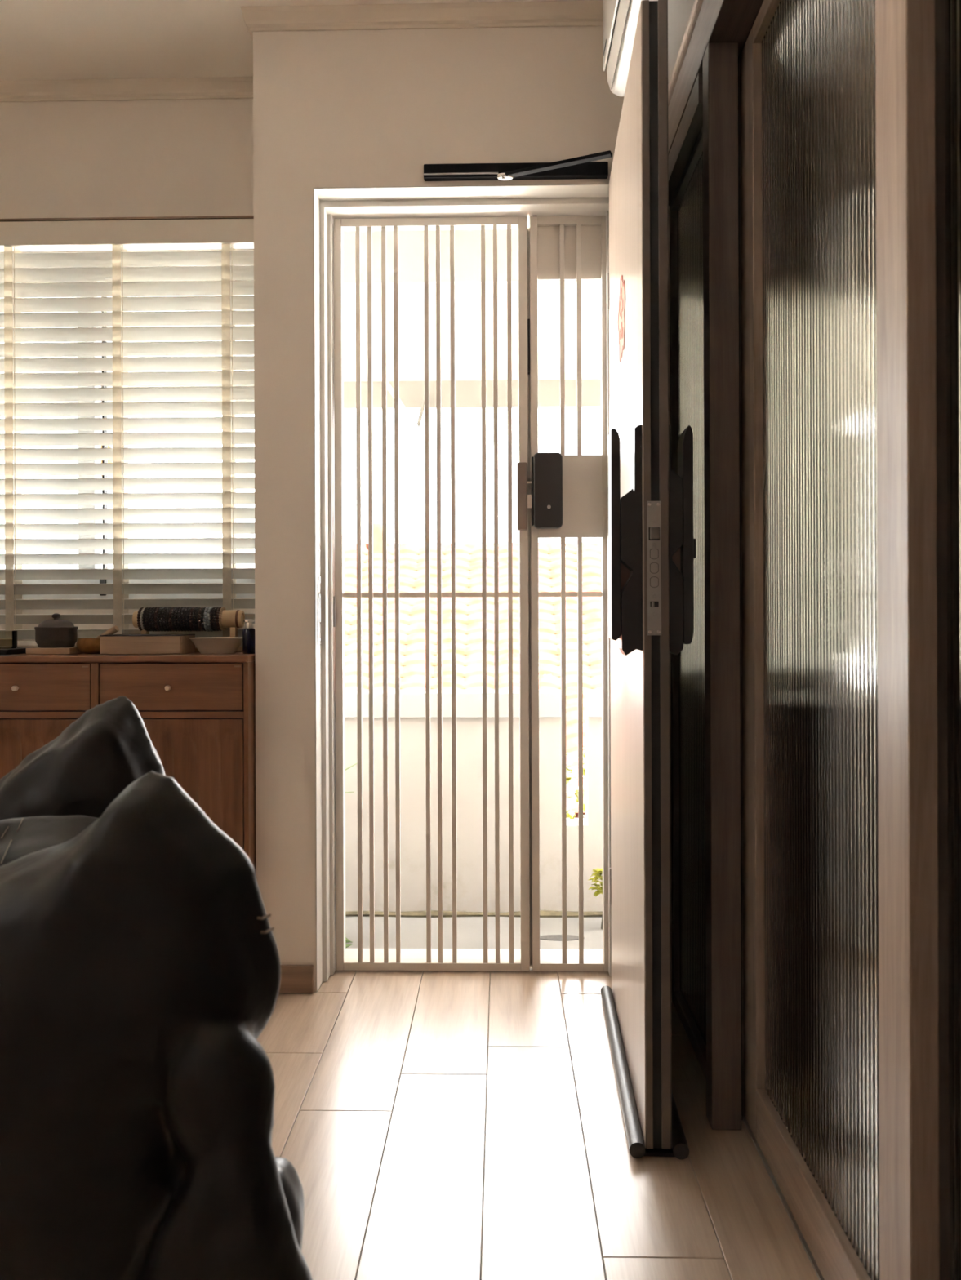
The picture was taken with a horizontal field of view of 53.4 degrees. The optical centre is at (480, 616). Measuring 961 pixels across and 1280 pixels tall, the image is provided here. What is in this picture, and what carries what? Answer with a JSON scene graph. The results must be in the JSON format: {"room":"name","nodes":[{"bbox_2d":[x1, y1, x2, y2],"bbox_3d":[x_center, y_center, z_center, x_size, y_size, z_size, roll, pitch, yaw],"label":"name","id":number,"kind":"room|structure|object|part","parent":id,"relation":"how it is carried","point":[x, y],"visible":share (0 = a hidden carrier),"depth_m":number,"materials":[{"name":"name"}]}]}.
{"room":"living room","nodes":[
{"label":"living room","id":0,"kind":"room"},
{"bbox_2d":[0,98,255,647],"bbox_3d":[-1.529,-0.315,3.084,1.810,2.741,0.100,0,0,1],"label":"wall","id":1,"kind":"structure","parent":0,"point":[156,157],"depth_m":3.02,"materials":[{"name":"paint"}]},
{"bbox_2d":[0,265,254,599],"bbox_3d":[-1.363,-0.600,3.073,1.383,1.108,0.075,0,0,1],"label":"window","id":2,"kind":"structure","parent":1,"relation":"attached to","point":[80,536],"depth_m":3.05,"materials":[{"name":"glass"}]},
{"bbox_2d":[0,215,255,646],"bbox_3d":[-1.376,-0.561,2.972,1.483,1.308,0.113,0,0,1],"label":"blind","id":3,"kind":"object","parent":1,"relation":"attached to","point":[50,277],"visible":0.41,"depth_m":2.94,"materials":[{"name":"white wood"}]},
{"bbox_3d":[-1.428,-0.530,2.928,0.002,1.210,0.002,0,0,1],"label":"lift cord","id":4,"kind":"part","parent":3,"relation":"part of","materials":[{"name":"fabric"}]},
{"bbox_3d":[-1.093,-0.531,2.921,0.002,1.210,0.002,0,0,1],"label":"lift cord","id":5,"kind":"part","parent":3,"relation":"part of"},
{"bbox_3d":[-1.361,-1.169,2.959,1.418,0.056,0.053,0,0,1],"label":"head rail","id":6,"kind":"part","parent":3,"relation":"part of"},
{"bbox_3d":[-1.357,0.085,2.955,1.418,0.016,0.048,0,0,1],"label":"rail","id":7,"kind":"part","parent":3,"relation":"part of","materials":[{"name":"wood"}]},
{"bbox_3d":[-0.756,-0.532,2.914,0.002,1.210,0.002,0,0,1],"label":"lift cord","id":8,"kind":"part","parent":3,"relation":"part of","materials":[{"name":"fabric"}]},
{"bbox_2d":[0,0,595,80],"bbox_3d":[-0.049,-1.742,0.311,4.900,0.100,5.620,0,0,1],"label":"ceiling","id":9,"kind":"structure","parent":0,"point":[40,39],"depth_m":2.78,"materials":[{"name":"paint"}]},
{"bbox_2d":[253,26,623,992],"bbox_3d":[-0.045,-0.320,2.783,1.168,2.741,0.246,0,0,1],"label":"wall","id":10,"kind":"structure","parent":0,"point":[332,108],"depth_m":2.67,"materials":[{"name":"paint"}]},
{"bbox_2d":[278,964,313,993],"bbox_3d":[-0.546,1.012,2.664,0.162,0.077,0.014,0,0,1],"label":"baseboard","id":11,"kind":"structure","parent":10,"relation":"attached to","point":[295,979],"depth_m":2.66,"materials":[{"name":"brown wood"}]},
{"bbox_2d":[0,0,603,102],"bbox_3d":[-0.924,-1.661,2.836,2.840,0.054,0.369,0,0,1],"label":"trim","id":12,"kind":"structure","parent":10,"relation":"attached to","point":[550,13],"depth_m":2.65,"materials":[{"name":"paint"}]},
{"bbox_2d":[333,216,532,971],"bbox_3d":[-0.140,-0.065,2.824,0.590,2.222,0.066,0,0,1],"label":"gate leaf","id":13,"kind":"object","parent":10,"relation":"attached to","point":[520,223],"visible":1,"depth_m":2.82,"materials":[{"name":"paint"}]},
{"bbox_3d":[-0.150,-1.164,2.834,0.523,0.024,0.036,0,0,1],"label":"rail","id":14,"kind":"part","parent":13,"relation":"part of","materials":[{"name":"metal"}]},
{"bbox_3d":[-0.146,-0.063,2.835,0.523,0.014,0.010,0,0,1],"label":"rail","id":15,"kind":"part","parent":13,"relation":"part of","materials":[{"name":"metal"}]},
{"bbox_3d":[-0.142,1.034,2.834,0.523,0.023,0.036,0,0,1],"label":"rail","id":16,"kind":"part","parent":13,"relation":"part of","materials":[{"name":"metal"}]},
{"bbox_2d":[313,183,611,992],"bbox_3d":[-0.030,-0.024,2.829,0.858,2.348,0.346,0,0,1],"label":"door frame","id":17,"kind":"structure","parent":10,"relation":"attached to","point":[330,204],"depth_m":2.75,"materials":[{"name":"paint"}]},
{"bbox_3d":[-0.458,-0.059,2.706,0.002,0.282,0.054,0,0,1],"label":"strike plate","id":18,"kind":"part","parent":17,"relation":"part of","materials":[{"name":"metal"}]},
{"bbox_2d":[423,150,612,181],"bbox_3d":[0.096,-1.222,2.572,0.508,0.056,0.167,0,0,1],"label":"door closer","id":19,"kind":"object","parent":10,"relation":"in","point":[583,166],"depth_m":2.63,"materials":[{"name":"black metal"}]},
{"bbox_3d":[0.097,-1.231,2.643,0.508,0.038,0.026,0,0,1],"label":"slide rail","id":20,"kind":"part","parent":19,"relation":"part of","materials":[{"name":"black metal"}]},
{"bbox_3d":[0.203,-1.206,2.552,0.301,0.012,0.022,0,0,23],"label":"arm","id":21,"kind":"part","parent":19,"relation":"part of","materials":[{"name":"black metal"}]},
{"bbox_2d":[526,215,608,971],"bbox_3d":[0.258,-0.068,2.807,0.240,2.225,0.073,0,0,1],"label":"gate leaf","id":22,"kind":"object","parent":10,"relation":"attached to","point":[567,498],"visible":0.98,"depth_m":2.81,"materials":[{"name":"paint"}]},
{"bbox_3d":[0.262,-1.075,2.826,0.188,0.158,0.006,0,0,1],"label":"panel","id":23,"kind":"part","parent":22,"relation":"part of","materials":[{"name":"paint"}]},
{"bbox_3d":[0.262,-1.166,2.825,0.188,0.024,0.036,0,0,1],"label":"rail","id":24,"kind":"part","parent":22,"relation":"part of","materials":[{"name":"metal"}]},
{"bbox_3d":[0.264,-0.353,2.808,0.188,0.243,0.001,0,0,1],"label":"lock panel","id":25,"kind":"part","parent":22,"relation":"part of","materials":[{"name":"paint"}]},
{"bbox_3d":[0.266,-0.065,2.826,0.188,0.014,0.010,0,0,1],"label":"rail","id":26,"kind":"part","parent":22,"relation":"part of","materials":[{"name":"metal"}]},
{"bbox_3d":[0.269,1.033,2.825,0.188,0.023,0.036,0,0,1],"label":"rail","id":27,"kind":"part","parent":22,"relation":"part of","materials":[{"name":"metal"}]},
{"bbox_2d":[607,0,695,1149],"bbox_3d":[0.361,-0.081,2.248,0.167,2.232,0.812,0,0,3],"label":"door","id":28,"kind":"structure","parent":10,"relation":"in","point":[651,544],"depth_m":1.86,"materials":[{"name":"beige wood"}]},
{"bbox_3d":[0.267,-0.160,1.907,0.018,0.416,0.068,0,0,3],"label":"pull handle","id":29,"kind":"part","parent":28,"relation":"part of","materials":[{"name":"metal"}]},
{"bbox_2d":[617,275,625,362],"bbox_3d":[0.336,-0.716,2.275,0.001,0.199,0.181,0,0,3],"label":"cutout","id":30,"kind":"object","parent":28,"relation":"attached to","point":[622,291],"visible":1,"depth_m":2.27},
{"bbox_2d":[600,985,688,1159],"bbox_3d":[0.366,1.031,2.233,0.115,0.030,0.784,0,0,3],"label":"stopper","id":31,"kind":"object","parent":28,"relation":"attached to","point":[679,1149],"visible":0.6,"depth_m":1.99,"materials":[{"name":"black plastic"}]},
{"bbox_3d":[0.337,-0.093,1.854,0.027,0.260,0.005,0,0,3],"label":"plate","id":32,"kind":"part","parent":28,"relation":"part of","materials":[{"name":"metal"}]},
{"bbox_3d":[0.408,-0.159,1.900,0.020,0.429,0.068,0,0,3],"label":"pull handle","id":33,"kind":"part","parent":28,"relation":"part of","materials":[{"name":"metal"}]},
{"bbox_2d":[344,689,602,917],"bbox_3d":[0.084,0.726,3.728,8.001,0.867,0.171,0,0,1],"label":"wall","id":34,"kind":"structure","parent":0,"point":[469,849],"depth_m":3.67,"materials":[{"name":"white paint"}]},
{"bbox_2d":[345,915,602,949],"bbox_3d":[0.079,1.251,3.424,8.000,0.198,1.050,0,0,1],"label":"ground","id":35,"kind":"structure","parent":0,"point":[469,928],"depth_m":3.48,"materials":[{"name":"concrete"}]},
{"bbox_2d":[345,933,351,948],"bbox_3d":[-0.459,1.086,3.033,0.152,0.136,0.138,0,0,1],"label":"plant","id":36,"kind":"object","parent":35,"relation":"on","point":[347,940],"visible":0.02,"depth_m":3.05,"materials":[{"name":"green plant"}]},
{"bbox_2d":[345,762,357,793],"bbox_3d":[-0.715,0.828,3.351,0.457,0.652,0.422,0,0,-34],"label":"plant","id":37,"kind":"object","parent":35,"relation":"on","point":[357,762],"visible":0.02,"depth_m":3.31,"materials":[{"name":"green plant"}]},
{"bbox_2d":[539,934,578,940],"bbox_3d":[0.286,1.149,3.415,0.170,0.003,0.060,0,0,1],"label":"drain cover","id":38,"kind":"object","parent":35,"relation":"on","point":[548,937],"visible":0.66,"depth_m":3.41,"materials":[{"name":"metal"}]},
{"bbox_2d":[587,868,602,928],"bbox_3d":[0.455,1.041,3.510,0.123,0.219,0.133,0,0,1],"label":"plant","id":39,"kind":"object","parent":35,"relation":"on","point":[597,872],"visible":0.44,"depth_m":3.50,"materials":[{"name":"green plant"}]},
{"bbox_2d":[256,968,818,1279],"bbox_3d":[-0.041,1.095,0.248,4.900,0.090,5.494,0,0,1],"label":"floor","id":40,"kind":"structure","parent":0,"point":[432,1125],"depth_m":1.89,"materials":[{"name":"brown wood"}]},
{"bbox_2d":[0,651,256,875],"bbox_3d":[-1.266,0.581,2.798,1.272,0.944,0.376,0,0,1],"label":"sideboard","id":41,"kind":"object","parent":40,"relation":"on","point":[197,710],"visible":0.23,"depth_m":2.63,"materials":[{"name":"brown wood"}]},
{"bbox_3d":[-1.276,0.198,2.622,0.016,0.015,0.022,0,0,1],"label":"knob","id":42,"kind":"part","parent":41,"relation":"part of","materials":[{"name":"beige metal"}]},
{"bbox_2d":[0,647,31,654],"bbox_3d":[-1.428,0.101,2.772,0.201,0.016,0.160,0,0,1],"label":"serving tray","id":43,"kind":"object","parent":41,"relation":"on","point":[18,650],"visible":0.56,"depth_m":2.73,"materials":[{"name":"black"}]},
{"bbox_2d":[0,631,17,648],"bbox_3d":[-1.388,0.068,2.771,0.080,0.050,0.080,0,0,1],"label":"candle jar","id":44,"kind":"object","parent":43,"relation":"on","point":[12,642],"visible":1,"depth_m":2.76,"materials":[{"name":"clear glass"}]},
{"bbox_3d":[-1.270,0.628,2.642,0.395,0.686,0.020,0,0,1],"label":"carved door","id":45,"kind":"part","parent":41,"relation":"part of","materials":[{"name":"brown wood"}]},
{"bbox_3d":[-1.271,0.196,2.641,0.395,0.129,0.018,0,0,1],"label":"drawer","id":46,"kind":"part","parent":41,"relation":"part of","materials":[{"name":"brown wood"}]},
{"bbox_2d":[26,646,83,654],"bbox_3d":[-1.226,0.099,2.767,0.127,0.018,0.120,0,0,1],"label":"wooden coaster","id":47,"kind":"object","parent":41,"relation":"on","point":[33,651],"visible":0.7,"depth_m":2.71,"materials":[{"name":"brown wood"}]},
{"bbox_2d":[34,613,78,647],"bbox_3d":[-1.229,0.041,2.768,0.115,0.098,0.115,0,0,1],"label":"clay pot","id":48,"kind":"object","parent":47,"relation":"on","point":[55,633],"visible":1,"depth_m":2.73,"materials":[{"name":"ceramic"}]},
{"bbox_3d":[-1.229,0.060,2.768,0.115,0.060,0.115,0,0,1],"label":"pot","id":49,"kind":"part","parent":48,"relation":"part of","materials":[{"name":"ceramic"}]},
{"bbox_3d":[-1.229,0.020,2.768,0.096,0.020,0.096,0,0,1],"label":"lid","id":50,"kind":"part","parent":48,"relation":"part of","materials":[{"name":"ceramic"}]},
{"bbox_3d":[-1.229,0.001,2.768,0.024,0.018,0.024,0,0,1],"label":"lid knob","id":51,"kind":"part","parent":48,"relation":"part of","materials":[{"name":"ceramic"}]},
{"bbox_2d":[76,637,100,653],"bbox_3d":[-1.120,0.086,2.765,0.093,0.044,0.093,0,0,1],"label":"bowl","id":52,"kind":"object","parent":41,"relation":"on","point":[88,646],"visible":0.65,"depth_m":2.73,"materials":[{"name":"brown wood"}]},
{"bbox_2d":[95,625,119,638],"bbox_3d":[-1.093,0.062,2.765,0.097,0.072,0.019,0,0,9],"label":"mallet","id":53,"kind":"object","parent":52,"relation":"in","point":[113,630],"visible":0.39,"depth_m":2.75,"materials":[{"name":"brown wood"}]},
{"bbox_3d":[-1.267,0.272,2.803,1.245,0.018,0.347,0,0,1],"label":"cross rail","id":54,"kind":"part","parent":41,"relation":"part of","materials":[{"name":"brown wood"}]},
{"bbox_3d":[-1.262,0.561,2.981,1.245,0.866,0.010,0,0,1],"label":"panel","id":55,"kind":"part","parent":41,"relation":"part of","materials":[{"name":"brown wood"}]},
{"bbox_2d":[99,634,195,654],"bbox_3d":[-0.956,0.080,2.752,0.229,0.054,0.130,0,0,1],"label":"wooden box","id":56,"kind":"object","parent":41,"relation":"on","point":[110,644],"visible":0.98,"depth_m":2.69,"materials":[{"name":"brown wood"}]},
{"bbox_3d":[-0.847,0.081,2.749,0.010,0.051,0.110,0,0,1],"label":"panel","id":57,"kind":"part","parent":56,"relation":"part of","materials":[{"name":"brown wood"}]},
{"bbox_3d":[-0.854,0.196,2.612,0.016,0.015,0.022,0,0,1],"label":"knob","id":58,"kind":"part","parent":41,"relation":"part of","materials":[{"name":"gold metal"}]},
{"bbox_3d":[-0.849,0.195,2.632,0.395,0.129,0.018,0,0,1],"label":"drawer","id":59,"kind":"part","parent":41,"relation":"part of","materials":[{"name":"brown wood"}]},
{"bbox_2d":[132,609,244,652],"bbox_3d":[-0.879,0.044,2.880,0.327,0.126,0.070,0,0,1],"label":"stand","id":60,"kind":"object","parent":41,"relation":"on","point":[232,619],"visible":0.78,"depth_m":2.86,"materials":[{"name":"brown wood"}]},
{"bbox_2d":[137,607,144,631],"bbox_3d":[-1.020,0.009,2.883,0.010,0.074,0.074,0,0,1],"label":"beaded bracelet","id":61,"kind":"object","parent":60,"relation":"on","point":[141,608],"visible":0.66,"depth_m":2.85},
{"bbox_2d":[139,607,145,630],"bbox_3d":[-1.012,0.009,2.883,0.008,0.070,0.070,0,0,1],"label":"beaded bracelet","id":62,"kind":"object","parent":60,"relation":"on","point":[143,609],"visible":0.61,"depth_m":2.85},
{"bbox_2d":[142,607,148,631],"bbox_3d":[-1.004,0.009,2.883,0.010,0.074,0.074,0,0,1],"label":"beaded bracelet","id":63,"kind":"object","parent":60,"relation":"on","point":[146,608],"visible":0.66,"depth_m":2.85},
{"bbox_3d":[-1.012,0.065,2.883,0.016,0.062,0.024,0,0,1],"label":"post","id":64,"kind":"part","parent":60,"relation":"part of","materials":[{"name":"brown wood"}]},
{"bbox_2d":[145,607,151,631],"bbox_3d":[-0.995,0.009,2.882,0.010,0.074,0.074,0,0,1],"label":"beaded bracelet","id":65,"kind":"object","parent":60,"relation":"on","point":[148,608],"visible":0.62,"depth_m":2.85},
{"bbox_2d":[147,607,154,631],"bbox_3d":[-0.987,0.009,2.882,0.010,0.074,0.074,0,0,1],"label":"beaded bracelet","id":66,"kind":"object","parent":60,"relation":"on","point":[152,608],"visible":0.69,"depth_m":2.85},
{"bbox_2d":[151,607,157,631],"bbox_3d":[-0.978,0.009,2.882,0.010,0.074,0.074,0,0,1],"label":"beaded bracelet","id":67,"kind":"object","parent":60,"relation":"on","point":[154,608],"visible":0.57,"depth_m":2.85,"materials":[{"name":"black"}]},
{"bbox_2d":[153,607,159,631],"bbox_3d":[-0.969,0.009,2.882,0.010,0.074,0.074,0,0,1],"label":"beaded bracelet","id":68,"kind":"object","parent":60,"relation":"on","point":[157,608],"visible":0.55,"depth_m":2.85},
{"bbox_2d":[156,607,163,631],"bbox_3d":[-0.960,0.009,2.881,0.010,0.074,0.074,0,0,1],"label":"beaded bracelet","id":69,"kind":"object","parent":60,"relation":"on","point":[160,608],"visible":0.6,"depth_m":2.85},
{"bbox_2d":[160,607,165,631],"bbox_3d":[-0.952,0.009,2.881,0.010,0.074,0.074,0,0,1],"label":"beaded bracelet","id":70,"kind":"object","parent":60,"relation":"on","point":[163,608],"visible":0.54,"depth_m":2.85,"materials":[{"name":"black"}]},
{"bbox_2d":[162,607,168,631],"bbox_3d":[-0.943,0.009,2.881,0.010,0.074,0.074,0,0,1],"label":"beaded bracelet","id":71,"kind":"object","parent":60,"relation":"on","point":[166,608],"visible":0.58,"depth_m":2.85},
{"bbox_2d":[165,607,171,631],"bbox_3d":[-0.934,0.009,2.881,0.010,0.074,0.074,0,0,1],"label":"beaded bracelet","id":72,"kind":"object","parent":60,"relation":"on","point":[169,608],"visible":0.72,"depth_m":2.85,"materials":[{"name":"black"}]},
{"bbox_2d":[168,607,174,631],"bbox_3d":[-0.925,0.009,2.881,0.010,0.074,0.074,0,0,1],"label":"beaded bracelet","id":73,"kind":"object","parent":60,"relation":"on","point":[171,608],"visible":0.59,"depth_m":2.85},
{"bbox_2d":[171,607,177,631],"bbox_3d":[-0.917,0.009,2.881,0.010,0.074,0.074,0,0,1],"label":"beaded bracelet","id":74,"kind":"object","parent":60,"relation":"on","point":[175,608],"visible":0.58,"depth_m":2.85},
{"bbox_2d":[173,606,180,631],"bbox_3d":[-0.908,0.009,2.881,0.010,0.074,0.074,0,0,1],"label":"beaded bracelet","id":75,"kind":"object","parent":60,"relation":"on","point":[179,607],"visible":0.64,"depth_m":2.85,"materials":[{"name":"black"}]},
{"bbox_2d":[177,606,183,631],"bbox_3d":[-0.899,0.009,2.880,0.010,0.074,0.074,0,0,1],"label":"beaded bracelet","id":76,"kind":"object","parent":60,"relation":"on","point":[180,608],"visible":0.54,"depth_m":2.85,"materials":[{"name":"black"}]},
{"bbox_2d":[180,607,186,631],"bbox_3d":[-0.890,0.009,2.880,0.010,0.074,0.074,0,2,1],"label":"beaded bracelet","id":77,"kind":"object","parent":60,"relation":"on","point":[183,608],"visible":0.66,"depth_m":2.85,"materials":[{"name":"black"}]},
{"bbox_2d":[182,607,189,631],"bbox_3d":[-0.882,0.009,2.880,0.010,0.074,0.074,0,0,1],"label":"beaded bracelet","id":78,"kind":"object","parent":60,"relation":"on","point":[186,608],"visible":0.59,"depth_m":2.85,"materials":[{"name":"black"}]},
{"bbox_2d":[186,606,191,631],"bbox_3d":[-0.873,0.009,2.880,0.010,0.074,0.074,0,0,1],"label":"beaded bracelet","id":79,"kind":"object","parent":60,"relation":"on","point":[190,607],"visible":0.62,"depth_m":2.85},
{"bbox_2d":[188,607,195,631],"bbox_3d":[-0.864,0.009,2.879,0.010,0.074,0.074,0,0,1],"label":"beaded bracelet","id":80,"kind":"object","parent":60,"relation":"on","point":[192,608],"visible":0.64,"depth_m":2.85,"materials":[{"name":"black"}]},
{"bbox_2d":[191,606,197,631],"bbox_3d":[-0.856,0.009,2.879,0.010,0.074,0.074,0,0,1],"label":"beaded bracelet","id":81,"kind":"object","parent":60,"relation":"on","point":[194,608],"visible":0.62,"depth_m":2.85,"materials":[{"name":"black"}]},
{"bbox_2d":[194,606,200,631],"bbox_3d":[-0.847,0.008,2.879,0.010,0.074,0.074,0,0,1],"label":"beaded bracelet","id":82,"kind":"object","parent":60,"relation":"on","point":[199,607],"visible":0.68,"depth_m":2.85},
{"bbox_2d":[197,607,203,631],"bbox_3d":[-0.838,0.009,2.879,0.010,0.074,0.074,0,0,1],"label":"beaded bracelet","id":83,"kind":"object","parent":60,"relation":"on","point":[201,608],"visible":0.64,"depth_m":2.85,"materials":[{"name":"black"}]},
{"bbox_2d":[200,607,206,631],"bbox_3d":[-0.829,0.009,2.879,0.010,0.074,0.074,0,0,1],"label":"beaded bracelet","id":84,"kind":"object","parent":60,"relation":"on","point":[203,608],"visible":0.57,"depth_m":2.85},
{"bbox_2d":[203,606,209,631],"bbox_3d":[-0.820,0.008,2.879,0.012,0.076,0.076,0,0,1],"label":"beaded bracelet","id":85,"kind":"object","parent":60,"relation":"on","point":[206,610],"visible":0.61,"depth_m":2.85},
{"bbox_2d":[206,606,213,631],"bbox_3d":[-0.810,0.008,2.878,0.012,0.077,0.077,0,0,1],"label":"beaded bracelet","id":86,"kind":"object","parent":60,"relation":"on","point":[210,608],"visible":0.63,"depth_m":2.85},
{"bbox_2d":[209,606,216,631],"bbox_3d":[-0.801,0.008,2.878,0.010,0.074,0.074,0,0,1],"label":"beaded bracelet","id":87,"kind":"object","parent":60,"relation":"on","point":[214,607],"visible":0.52,"depth_m":2.85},
{"bbox_2d":[213,606,218,631],"bbox_3d":[-0.792,0.008,2.878,0.010,0.074,0.074,0,0,1],"label":"beaded bracelet","id":88,"kind":"object","parent":60,"relation":"on","point":[217,607],"visible":0.62,"depth_m":2.85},
{"bbox_2d":[215,606,223,631],"bbox_3d":[-0.783,0.008,2.878,0.010,0.074,0.074,0,0,1],"label":"beaded bracelet","id":89,"kind":"object","parent":60,"relation":"on","point":[220,607],"visible":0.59,"depth_m":2.85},
{"bbox_2d":[218,607,226,631],"bbox_3d":[-0.775,0.008,2.878,0.009,0.072,0.072,0,0,1],"label":"beaded bracelet","id":90,"kind":"object","parent":60,"relation":"on","point":[222,628],"visible":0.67,"depth_m":2.85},
{"bbox_3d":[-0.743,0.064,2.877,0.016,0.062,0.024,0,0,1],"label":"post","id":91,"kind":"part","parent":60,"relation":"part of","materials":[{"name":"brown wood"}]},
{"bbox_3d":[-0.848,0.626,2.633,0.395,0.686,0.020,0,0,1],"label":"carved door","id":92,"kind":"part","parent":41,"relation":"part of","materials":[{"name":"brown wood"}]},
{"bbox_2d":[188,636,242,653],"bbox_3d":[-0.753,0.084,2.737,0.164,0.046,0.106,0,0,1],"label":"oval dish","id":93,"kind":"object","parent":41,"relation":"on","point":[220,645],"visible":0.94,"depth_m":2.70,"materials":[{"name":"ceramic"}]},
{"bbox_2d":[242,619,255,653],"bbox_3d":[-0.658,0.058,2.715,0.035,0.097,0.035,0,0,1],"label":"glass bottle","id":94,"kind":"object","parent":41,"relation":"on","point":[248,633],"visible":1,"depth_m":2.70,"materials":[{"name":"glass"}]},
{"bbox_3d":[-0.637,0.559,2.794,0.013,0.866,0.358,0,0,1],"label":"panel","id":95,"kind":"part","parent":41,"relation":"part of","materials":[{"name":"brown wood"}]},
{"bbox_2d":[0,696,312,1279],"bbox_3d":[-0.646,0.586,1.214,0.644,0.928,1.013,0,0,-33],"label":"leather sofa","id":96,"kind":"object","parent":40,"relation":"on","point":[140,963],"visible":1,"depth_m":0.96,"materials":[{"name":"black leather"}]},
{"bbox_2d":[0,696,165,820],"bbox_3d":[-0.784,0.540,1.468,0.687,0.834,0.231,0,0,1],"label":"cushion","id":97,"kind":"object","parent":96,"relation":"on","point":[109,747],"depth_m":1.39,"materials":[{"name":"leather"}]},
{"bbox_3d":[0.068,-1.635,3.385,8.000,0.130,0.569,0,0,1],"label":"ceiling","id":98,"kind":"structure","parent":0,"visible":0},
{"bbox_2d":[21,226,599,297],"bbox_3d":[0.076,-1.494,3.747,8.000,0.413,0.154,0,0,1],"label":"trim","id":99,"kind":"structure","parent":98,"relation":"attached to","point":[467,242],"depth_m":3.68,"materials":[{"name":"paint"}]},
{"bbox_2d":[0,293,600,431],"bbox_3d":[0.092,-1.202,4.431,8.000,0.487,1.195,0,0,1],"label":"building exterior","id":100,"kind":"structure","parent":99,"relation":"attached to","point":[468,381],"depth_m":4.67,"materials":[{"name":"white"}]},
{"bbox_3d":[-0.486,-1.168,4.428,0.044,0.423,1.210,0,0,19],"label":"arm","id":101,"kind":"part","parent":100,"relation":"part of"},
{"bbox_3d":[0.517,-1.515,0.118,0.160,0.356,5.058,0,0,1],"label":"wall","id":102,"kind":"structure","parent":0,"visible":0},
{"bbox_2d":[602,0,694,96],"bbox_3d":[0.386,-1.444,1.969,0.183,0.295,0.835,0,0,1],"label":"air conditioner","id":103,"kind":"object","parent":102,"relation":"attached to","point":[620,17],"visible":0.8,"depth_m":2.17,"materials":[{"name":"white plastic"}]},
{"bbox_3d":[0.298,-1.457,1.971,0.005,0.208,0.805,0,0,1],"label":"panel","id":104,"kind":"part","parent":103,"relation":"part of","materials":[{"name":"white plastic"}]},
{"bbox_2d":[669,125,706,1077],"bbox_3d":[0.523,-0.033,2.285,0.036,2.138,0.564,0,0,1],"label":"door","id":105,"kind":"structure","parent":102,"relation":"in","point":[686,207],"depth_m":2.38,"materials":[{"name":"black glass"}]},
{"bbox_3d":[0.519,-1.092,2.285,0.036,0.020,0.524,0,0,1],"label":"rail","id":106,"kind":"part","parent":105,"relation":"part of","materials":[{"name":"metal"}]},
{"bbox_3d":[0.526,1.017,2.285,0.036,0.038,0.524,0,0,1],"label":"rail","id":107,"kind":"part","parent":105,"relation":"part of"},
{"bbox_2d":[667,0,823,1279],"bbox_3d":[0.509,-0.145,0.118,0.186,2.384,5.056,0,0,1],"label":"trim","id":108,"kind":"structure","parent":102,"relation":"attached to","point":[704,86],"depth_m":1.95,"materials":[{"name":"brown wood"}]},
{"bbox_3d":[0.511,-0.061,2.618,0.028,2.217,0.058,0,0,1],"label":"post","id":109,"kind":"part","parent":108,"relation":"part of","materials":[{"name":"brown wood"}]},
{"bbox_3d":[0.499,-0.061,1.974,0.061,2.217,0.056,0,0,1],"label":"post","id":110,"kind":"part","parent":108,"relation":"part of","materials":[{"name":"brown wood"}]},
{"bbox_3d":[0.557,-0.061,2.020,0.054,2.217,0.056,0,0,1],"label":"post","id":111,"kind":"part","parent":108,"relation":"part of","materials":[{"name":"brown wood"}]},
{"bbox_2d":[740,0,939,1279],"bbox_3d":[0.552,-0.065,1.576,0.036,2.202,0.808,0,0,1],"label":"door","id":112,"kind":"structure","parent":102,"relation":"in","point":[837,105],"depth_m":1.43,"materials":[{"name":"brown wood"}]},
{"bbox_3d":[0.548,-1.148,1.578,0.036,0.035,0.615,0,0,1],"label":"rail","id":113,"kind":"part","parent":112,"relation":"part of","materials":[{"name":"brown wood"}]},
{"bbox_3d":[0.555,0.985,1.578,0.036,0.103,0.615,0,0,1],"label":"rail","id":114,"kind":"part","parent":112,"relation":"part of","materials":[{"name":"brown wood"}]},
{"bbox_3d":[0.552,-0.099,1.578,0.005,2.064,0.615,0,0,1],"label":"glass pane","id":115,"kind":"part","parent":112,"relation":"part of","materials":[{"name":"white"}]},
{"bbox_2d":[934,0,960,1279],"bbox_3d":[0.575,-0.065,0.769,0.036,2.202,0.962,0,0,1],"label":"door","id":116,"kind":"structure","parent":102,"relation":"in","point":[947,12],"depth_m":1.19,"materials":[{"name":"brown wood"}]},
{"bbox_3d":[0.575,-0.099,0.756,0.005,2.064,0.877,0,0,1],"label":"glass pane","id":117,"kind":"part","parent":116,"relation":"part of","materials":[{"name":"black"}]},
{"label":"outside","id":118,"kind":"structure","parent":0,"visible":0},
{"bbox_3d":[0.352,7.149,14.996,160.000,0.200,190.000,0,0,1],"label":"ground","id":119,"kind":"structure","parent":118,"visible":0},
{"bbox_2d":[344,523,601,818],"bbox_3d":[0.069,2.660,17.628,6.250,8.780,10.750,0,0,1],"label":"house","id":120,"kind":"structure","parent":119,"relation":"on","point":[468,615],"depth_m":15.77,"materials":[{"name":"paint"}]},
{"bbox_2d":[542,646,585,818],"bbox_3d":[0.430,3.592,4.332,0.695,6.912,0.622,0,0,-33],"label":"shrub","id":121,"kind":"object","parent":119,"relation":"on","point":[570,813],"visible":0.06,"depth_m":4.44,"materials":[{"name":"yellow plant"}]},
{"bbox_3d":[0.423,0.921,4.335,0.699,0.650,0.596,0,0,1],"label":"crown","id":122,"kind":"part","parent":121,"relation":"part of","materials":[{"name":"green plant"}]}
]}

